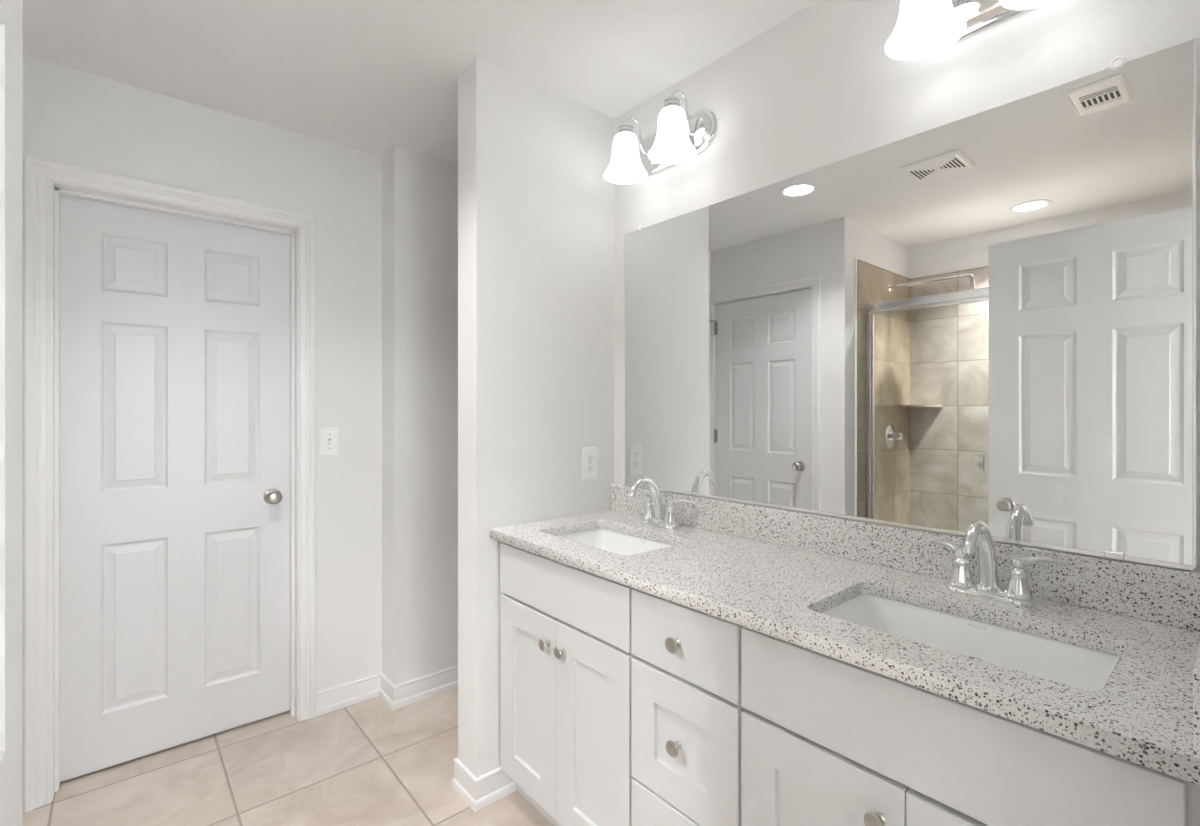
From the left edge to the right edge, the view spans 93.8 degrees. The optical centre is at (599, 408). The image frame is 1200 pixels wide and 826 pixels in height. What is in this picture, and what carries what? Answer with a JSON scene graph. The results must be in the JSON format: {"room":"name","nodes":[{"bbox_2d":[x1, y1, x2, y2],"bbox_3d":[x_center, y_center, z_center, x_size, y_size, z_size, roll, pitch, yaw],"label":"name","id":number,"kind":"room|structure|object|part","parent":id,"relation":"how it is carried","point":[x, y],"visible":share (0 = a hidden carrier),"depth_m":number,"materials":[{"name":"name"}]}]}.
{"room":"bathroom","nodes":[
{"label":"bathroom","id":0,"kind":"room"},
{"bbox_2d":[23,55,381,780],"bbox_3d":[-1.545,0.078,2.164,1.354,2.443,0.115,0,0,-41],"label":"wall","id":1,"kind":"structure","parent":0,"point":[71,116],"depth_m":2.40,"materials":[{"name":"white paint"}]},
{"bbox_2d":[23,781,23,810],"bbox_3d":[-1.893,1.252,1.779,0.093,0.096,0.016,0,0,-41],"label":"baseboard","id":2,"kind":"structure","parent":1,"relation":"attached to","point":[23,781],"depth_m":1.81,"materials":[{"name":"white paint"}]},
{"bbox_2d":[24,155,315,812],"bbox_3d":[-1.566,0.243,2.134,0.863,2.113,0.133,0,0,-41],"label":"trim","id":3,"kind":"structure","parent":1,"relation":"attached to","point":[45,181],"depth_m":1.88,"materials":[{"name":"white paint"}]},
{"bbox_2d":[60,195,289,781],"bbox_3d":[-1.582,0.273,2.154,0.719,2.029,0.101,0,0,-41],"label":"door","id":4,"kind":"structure","parent":1,"relation":"in","point":[175,330],"depth_m":2.13,"materials":[{"name":"white paint"}]},
{"bbox_3d":[-1.351,0.368,2.329,0.066,0.066,0.066,0,0,-41],"label":"knob","id":5,"kind":"part","parent":4,"relation":"part of","materials":[{"name":"silver metal"}]},
{"bbox_2d":[320,427,337,455],"bbox_3d":[-1.158,0.142,2.407,0.073,0.121,0.020,0,0,-41],"label":"light switch","id":6,"kind":"object","parent":1,"relation":"attached to","point":[328,435],"visible":1,"depth_m":2.41,"materials":[{"name":"white plastic"}]},
{"bbox_2d":[23,687,552,825],"bbox_3d":[0.022,1.330,0.282,4.800,0.060,6.400,0,0,-41],"label":"floor","id":7,"kind":"structure","parent":0,"point":[368,762],"depth_m":1.97,"materials":[{"name":"beige tile"}]},
{"bbox_2d":[500,542,635,825],"bbox_3d":[0.055,0.864,1.789,0.562,0.871,0.650,0,0,-41],"label":"vanity cabinet","id":8,"kind":"object","parent":7,"relation":"on","point":[566,656],"visible":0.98,"depth_m":1.57,"materials":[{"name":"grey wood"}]},
{"bbox_3d":[-0.220,0.897,1.733,0.018,0.571,0.305,0,0,-41],"label":"door","id":9,"kind":"part","parent":8,"relation":"part of","materials":[{"name":"white paint"}]},
{"bbox_3d":[-0.160,0.684,1.629,0.027,0.034,0.034,0,0,-41],"label":"knob","id":10,"kind":"part","parent":8,"relation":"part of","materials":[{"name":"silver metal"}]},
{"bbox_3d":[-0.112,0.683,1.573,0.027,0.034,0.034,0,0,-41],"label":"knob","id":11,"kind":"part","parent":8,"relation":"part of","materials":[{"name":"silver metal"}]},
{"bbox_3d":[-0.020,0.897,1.501,0.018,0.571,0.303,0,0,-41],"label":"door","id":12,"kind":"part","parent":8,"relation":"part of","materials":[{"name":"white paint"}]},
{"bbox_2d":[490,484,1199,785],"bbox_3d":[0.378,0.363,1.418,0.555,0.132,1.636,0,0,-41],"label":"countertop","id":13,"kind":"structure","parent":8,"relation":"on","point":[774,572],"depth_m":1.12,"materials":[{"name":"stone"}]},
{"bbox_2d":[558,528,672,554],"bbox_3d":[0.037,0.504,1.767,0.320,0.148,0.471,0,0,-41],"label":"sink","id":14,"kind":"object","parent":13,"relation":"in","point":[616,542],"visible":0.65,"depth_m":1.94,"materials":[{"name":"white ceramic"}]},
{"bbox_2d":[628,477,697,529],"bbox_3d":[0.170,0.314,1.882,0.201,0.171,0.251,0,0,-41],"label":"faucet","id":15,"kind":"object","parent":13,"relation":"on","point":[655,517],"visible":1,"depth_m":1.88,"materials":[{"name":"silver metal"}]},
{"bbox_3d":[0.157,0.308,1.871,0.159,0.161,0.039,0,0,-41],"label":"spout","id":16,"kind":"part","parent":15,"relation":"part of","materials":[{"name":"silver metal"}]},
{"bbox_3d":[0.170,0.350,1.949,0.057,0.091,0.057,0,0,-41],"label":"handle","id":17,"kind":"part","parent":15,"relation":"part of","materials":[{"name":"silver metal"}]},
{"bbox_3d":[0.203,0.391,1.910,0.052,0.017,0.160,0,0,-41],"label":"plate","id":18,"kind":"part","parent":15,"relation":"part of","materials":[{"name":"silver metal"}]},
{"bbox_3d":[0.236,0.350,1.871,0.057,0.091,0.057,0,0,-41],"label":"handle","id":19,"kind":"part","parent":15,"relation":"part of","materials":[{"name":"silver metal"}]},
{"bbox_3d":[0.280,0.312,1.861,0.091,0.023,0.017,0,0,13],"label":"lever","id":20,"kind":"part","parent":15,"relation":"part of","materials":[{"name":"silver metal"}]},
{"bbox_2d":[822,594,1119,690],"bbox_3d":[0.656,0.504,1.044,0.320,0.148,0.492,0,0,-41],"label":"sink","id":21,"kind":"object","parent":13,"relation":"in","point":[1076,666],"visible":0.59,"depth_m":1.12,"materials":[{"name":"white ceramic"}]},
{"bbox_2d":[933,520,1070,608],"bbox_3d":[0.790,0.314,1.159,0.201,0.171,0.251,0,0,-41],"label":"faucet","id":22,"kind":"object","parent":13,"relation":"on","point":[1017,592],"visible":1,"depth_m":1.16,"materials":[{"name":"silver metal"}]},
{"bbox_3d":[0.786,0.312,1.270,0.017,0.023,0.091,0,0,-4],"label":"lever","id":23,"kind":"part","parent":22,"relation":"part of","materials":[{"name":"silver metal"}]},
{"bbox_3d":[0.789,0.350,1.226,0.057,0.091,0.057,0,0,-41],"label":"handle","id":24,"kind":"part","parent":22,"relation":"part of","materials":[{"name":"silver metal"}]},
{"bbox_3d":[0.777,0.308,1.148,0.159,0.161,0.039,0,0,-41],"label":"spout","id":25,"kind":"part","parent":22,"relation":"part of","materials":[{"name":"silver metal"}]},
{"bbox_3d":[0.823,0.391,1.187,0.052,0.017,0.160,0,0,-41],"label":"plate","id":26,"kind":"part","parent":22,"relation":"part of","materials":[{"name":"silver metal"}]},
{"bbox_3d":[0.856,0.350,1.148,0.057,0.091,0.057,0,0,-41],"label":"handle","id":27,"kind":"part","parent":22,"relation":"part of","materials":[{"name":"silver metal"}]},
{"bbox_3d":[0.899,0.312,1.139,0.091,0.023,0.017,0,0,13],"label":"lever","id":28,"kind":"part","parent":22,"relation":"part of","materials":[{"name":"silver metal"}]},
{"bbox_2d":[631,588,744,825],"bbox_3d":[0.370,0.864,1.421,0.562,0.871,0.319,0,0,-41],"label":"vanity cabinet","id":29,"kind":"object","parent":7,"relation":"on","point":[686,709],"visible":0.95,"depth_m":1.25,"materials":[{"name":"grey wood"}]},
{"bbox_3d":[0.184,1.044,1.262,0.018,0.277,0.311,0,0,-41],"label":"drawer","id":30,"kind":"part","parent":29,"relation":"part of","materials":[{"name":"white paint"}]},
{"bbox_3d":[0.164,0.526,1.251,0.027,0.034,0.034,0,0,-41],"label":"knob","id":31,"kind":"part","parent":29,"relation":"part of","materials":[{"name":"silver metal"}]},
{"bbox_3d":[0.165,0.754,1.249,0.027,0.034,0.034,0,0,-41],"label":"knob","id":32,"kind":"part","parent":29,"relation":"part of","materials":[{"name":"silver metal"}]},
{"bbox_3d":[0.184,0.756,1.262,0.018,0.288,0.311,0,0,-41],"label":"drawer","id":33,"kind":"part","parent":29,"relation":"part of","materials":[{"name":"white paint"}]},
{"bbox_3d":[0.184,0.522,1.262,0.018,0.160,0.311,0,0,-41],"label":"drawer","id":34,"kind":"part","parent":29,"relation":"part of","materials":[{"name":"white paint"}]},
{"bbox_2d":[741,627,1199,825],"bbox_3d":[0.690,0.864,1.048,0.562,0.871,0.664,0,0,-41],"label":"vanity cabinet","id":35,"kind":"object","parent":7,"relation":"on","point":[826,740],"visible":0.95,"depth_m":0.90,"materials":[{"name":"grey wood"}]},
{"bbox_3d":[0.392,0.897,1.020,0.018,0.571,0.310,0,0,-41],"label":"door","id":36,"kind":"part","parent":35,"relation":"part of","materials":[{"name":"white paint"}]},
{"bbox_3d":[0.451,0.674,0.916,0.027,0.034,0.034,0,0,-41],"label":"knob","id":37,"kind":"part","parent":35,"relation":"part of","materials":[{"name":"silver metal"}]},
{"bbox_3d":[0.595,0.897,0.783,0.018,0.571,0.309,0,0,-41],"label":"door","id":38,"kind":"part","parent":35,"relation":"part of","materials":[{"name":"white paint"}]},
{"bbox_2d":[382,145,457,684],"bbox_3d":[-0.416,0.078,3.029,1.490,2.443,0.272,0,0,-41],"label":"wall","id":39,"kind":"structure","parent":0,"point":[420,191],"depth_m":2.52,"materials":[{"name":"white paint"}]},
{"bbox_2d":[316,665,457,716],"bbox_3d":[-0.490,1.252,2.879,1.756,0.096,0.172,0,0,-41],"label":"baseboard","id":40,"kind":"structure","parent":39,"relation":"attached to","point":[357,691],"depth_m":2.48,"materials":[{"name":"white paint"}]},
{"bbox_2d":[23,0,817,163],"bbox_3d":[0.022,-1.184,0.282,4.800,0.080,6.400,0,0,-41],"label":"ceiling","id":41,"kind":"structure","parent":0,"point":[372,77],"depth_m":1.79,"materials":[{"name":"white paint"}]},
{"bbox_2d":[458,57,613,777],"bbox_3d":[-0.172,0.078,2.113,0.718,2.443,0.132,0,0,-41],"label":"wall partition","id":42,"kind":"structure","parent":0,"point":[536,202],"depth_m":1.93,"materials":[{"name":"white paint"}]},
{"bbox_2d":[452,758,516,811],"bbox_3d":[-0.065,1.252,2.204,1.030,0.096,0.163,0,0,-41],"label":"baseboard","id":43,"kind":"structure","parent":42,"relation":"attached to","point":[478,793],"depth_m":1.86,"materials":[{"name":"white paint"}]},
{"bbox_2d":[582,447,596,479],"bbox_3d":[-0.037,0.208,2.136,0.073,0.121,0.007,0,0,-41],"label":"wall outlet","id":44,"kind":"object","parent":42,"relation":"attached to","point":[589,454],"visible":1,"depth_m":2.13,"materials":[{"name":"white plastic"}]},
{"bbox_2d":[587,453,593,461],"bbox_3d":[-0.037,0.188,2.135,0.034,0.034,0.005,0,0,-41],"label":"receptacle","id":45,"kind":"object","parent":44,"relation":"attached to","point":[590,456],"depth_m":2.13,"materials":[{"name":"grey plastic"}]},
{"bbox_2d":[587,464,593,472],"bbox_3d":[-0.037,0.227,2.135,0.034,0.034,0.005,0,0,-41],"label":"receptacle","id":46,"kind":"object","parent":44,"relation":"attached to","point":[590,467],"depth_m":2.13,"materials":[{"name":"grey plastic"}]},
{"bbox_2d":[614,0,1199,571],"bbox_3d":[0.670,0.078,1.594,0.115,2.443,1.754,0,0,-41],"label":"wall","id":47,"kind":"structure","parent":0,"point":[820,87],"depth_m":1.51,"materials":[{"name":"white paint"}]},
{"bbox_2d":[603,89,715,184],"bbox_3d":[0.181,-0.930,1.913,0.210,0.222,0.377,0,0,-41],"label":"vanity light","id":48,"kind":"object","parent":47,"relation":"attached to","point":[679,137],"visible":1,"depth_m":1.87,"materials":[{"name":"white glass"}]},
{"bbox_3d":[0.090,-0.891,1.980,0.157,0.142,0.157,0,0,-41],"label":"lamp shade","id":49,"kind":"part","parent":48,"relation":"part of","materials":[{"name":"white glass"}]},
{"bbox_3d":[0.130,-0.980,2.013,0.114,0.124,0.016,0,0,-36],"label":"arm","id":50,"kind":"part","parent":48,"relation":"part of","materials":[{"name":"silver metal"}]},
{"bbox_3d":[0.233,-0.891,1.813,0.157,0.142,0.157,0,0,-41],"label":"lamp shade","id":51,"kind":"part","parent":48,"relation":"part of","materials":[{"name":"white glass"}]},
{"bbox_3d":[0.272,-0.980,1.848,0.016,0.124,0.114,0,0,45],"label":"arm","id":52,"kind":"part","parent":48,"relation":"part of","materials":[{"name":"silver metal"}]},
{"bbox_2d":[611,484,1199,630],"bbox_3d":[0.581,0.348,1.593,0.020,0.102,1.636,0,0,-41],"label":"backsplash","id":53,"kind":"structure","parent":47,"relation":"attached to","point":[1164,595],"depth_m":1.32,"materials":[{"name":"stone"}]},
{"bbox_2d":[624,38,1196,570],"bbox_3d":[0.588,-0.197,1.591,0.014,0.982,1.512,0,0,-41],"label":"wall mirror","id":54,"kind":"object","parent":47,"relation":"attached to","point":[989,316],"visible":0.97,"depth_m":1.30,"materials":[{"name":"clear glass"}]},
{"bbox_2d":[885,0,1057,59],"bbox_3d":[0.810,-0.930,1.179,0.210,0.222,0.377,0,0,-41],"label":"vanity light","id":55,"kind":"object","parent":47,"relation":"attached to","point":[923,28],"visible":1,"depth_m":1.25,"materials":[{"name":"white glass"}]},
{"bbox_3d":[0.719,-0.903,1.246,0.057,0.107,0.057,0,0,-41],"label":"bulb","id":56,"kind":"part","parent":55,"relation":"part of","materials":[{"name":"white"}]},
{"bbox_3d":[0.719,-0.891,1.246,0.157,0.142,0.157,0,0,-41],"label":"lamp shade","id":57,"kind":"part","parent":55,"relation":"part of","materials":[{"name":"white glass"}]},
{"bbox_3d":[0.862,-0.891,1.079,0.157,0.142,0.157,0,0,-41],"label":"lamp shade","id":58,"kind":"part","parent":55,"relation":"part of","materials":[{"name":"white glass"}]},
{"bbox_3d":[0.062,0.078,-0.007,2.895,2.443,0.115,0,0,-41],"label":"wall","id":59,"kind":"structure","parent":0,"visible":0},
{"bbox_2d":[0,0,22,825],"bbox_3d":[-0.341,0.265,0.259,0.145,2.034,0.759,0,0,-41],"label":"door","id":60,"kind":"structure","parent":59,"relation":"in","point":[11,11],"depth_m":0.50,"materials":[{"name":"white paint"}]}
]}

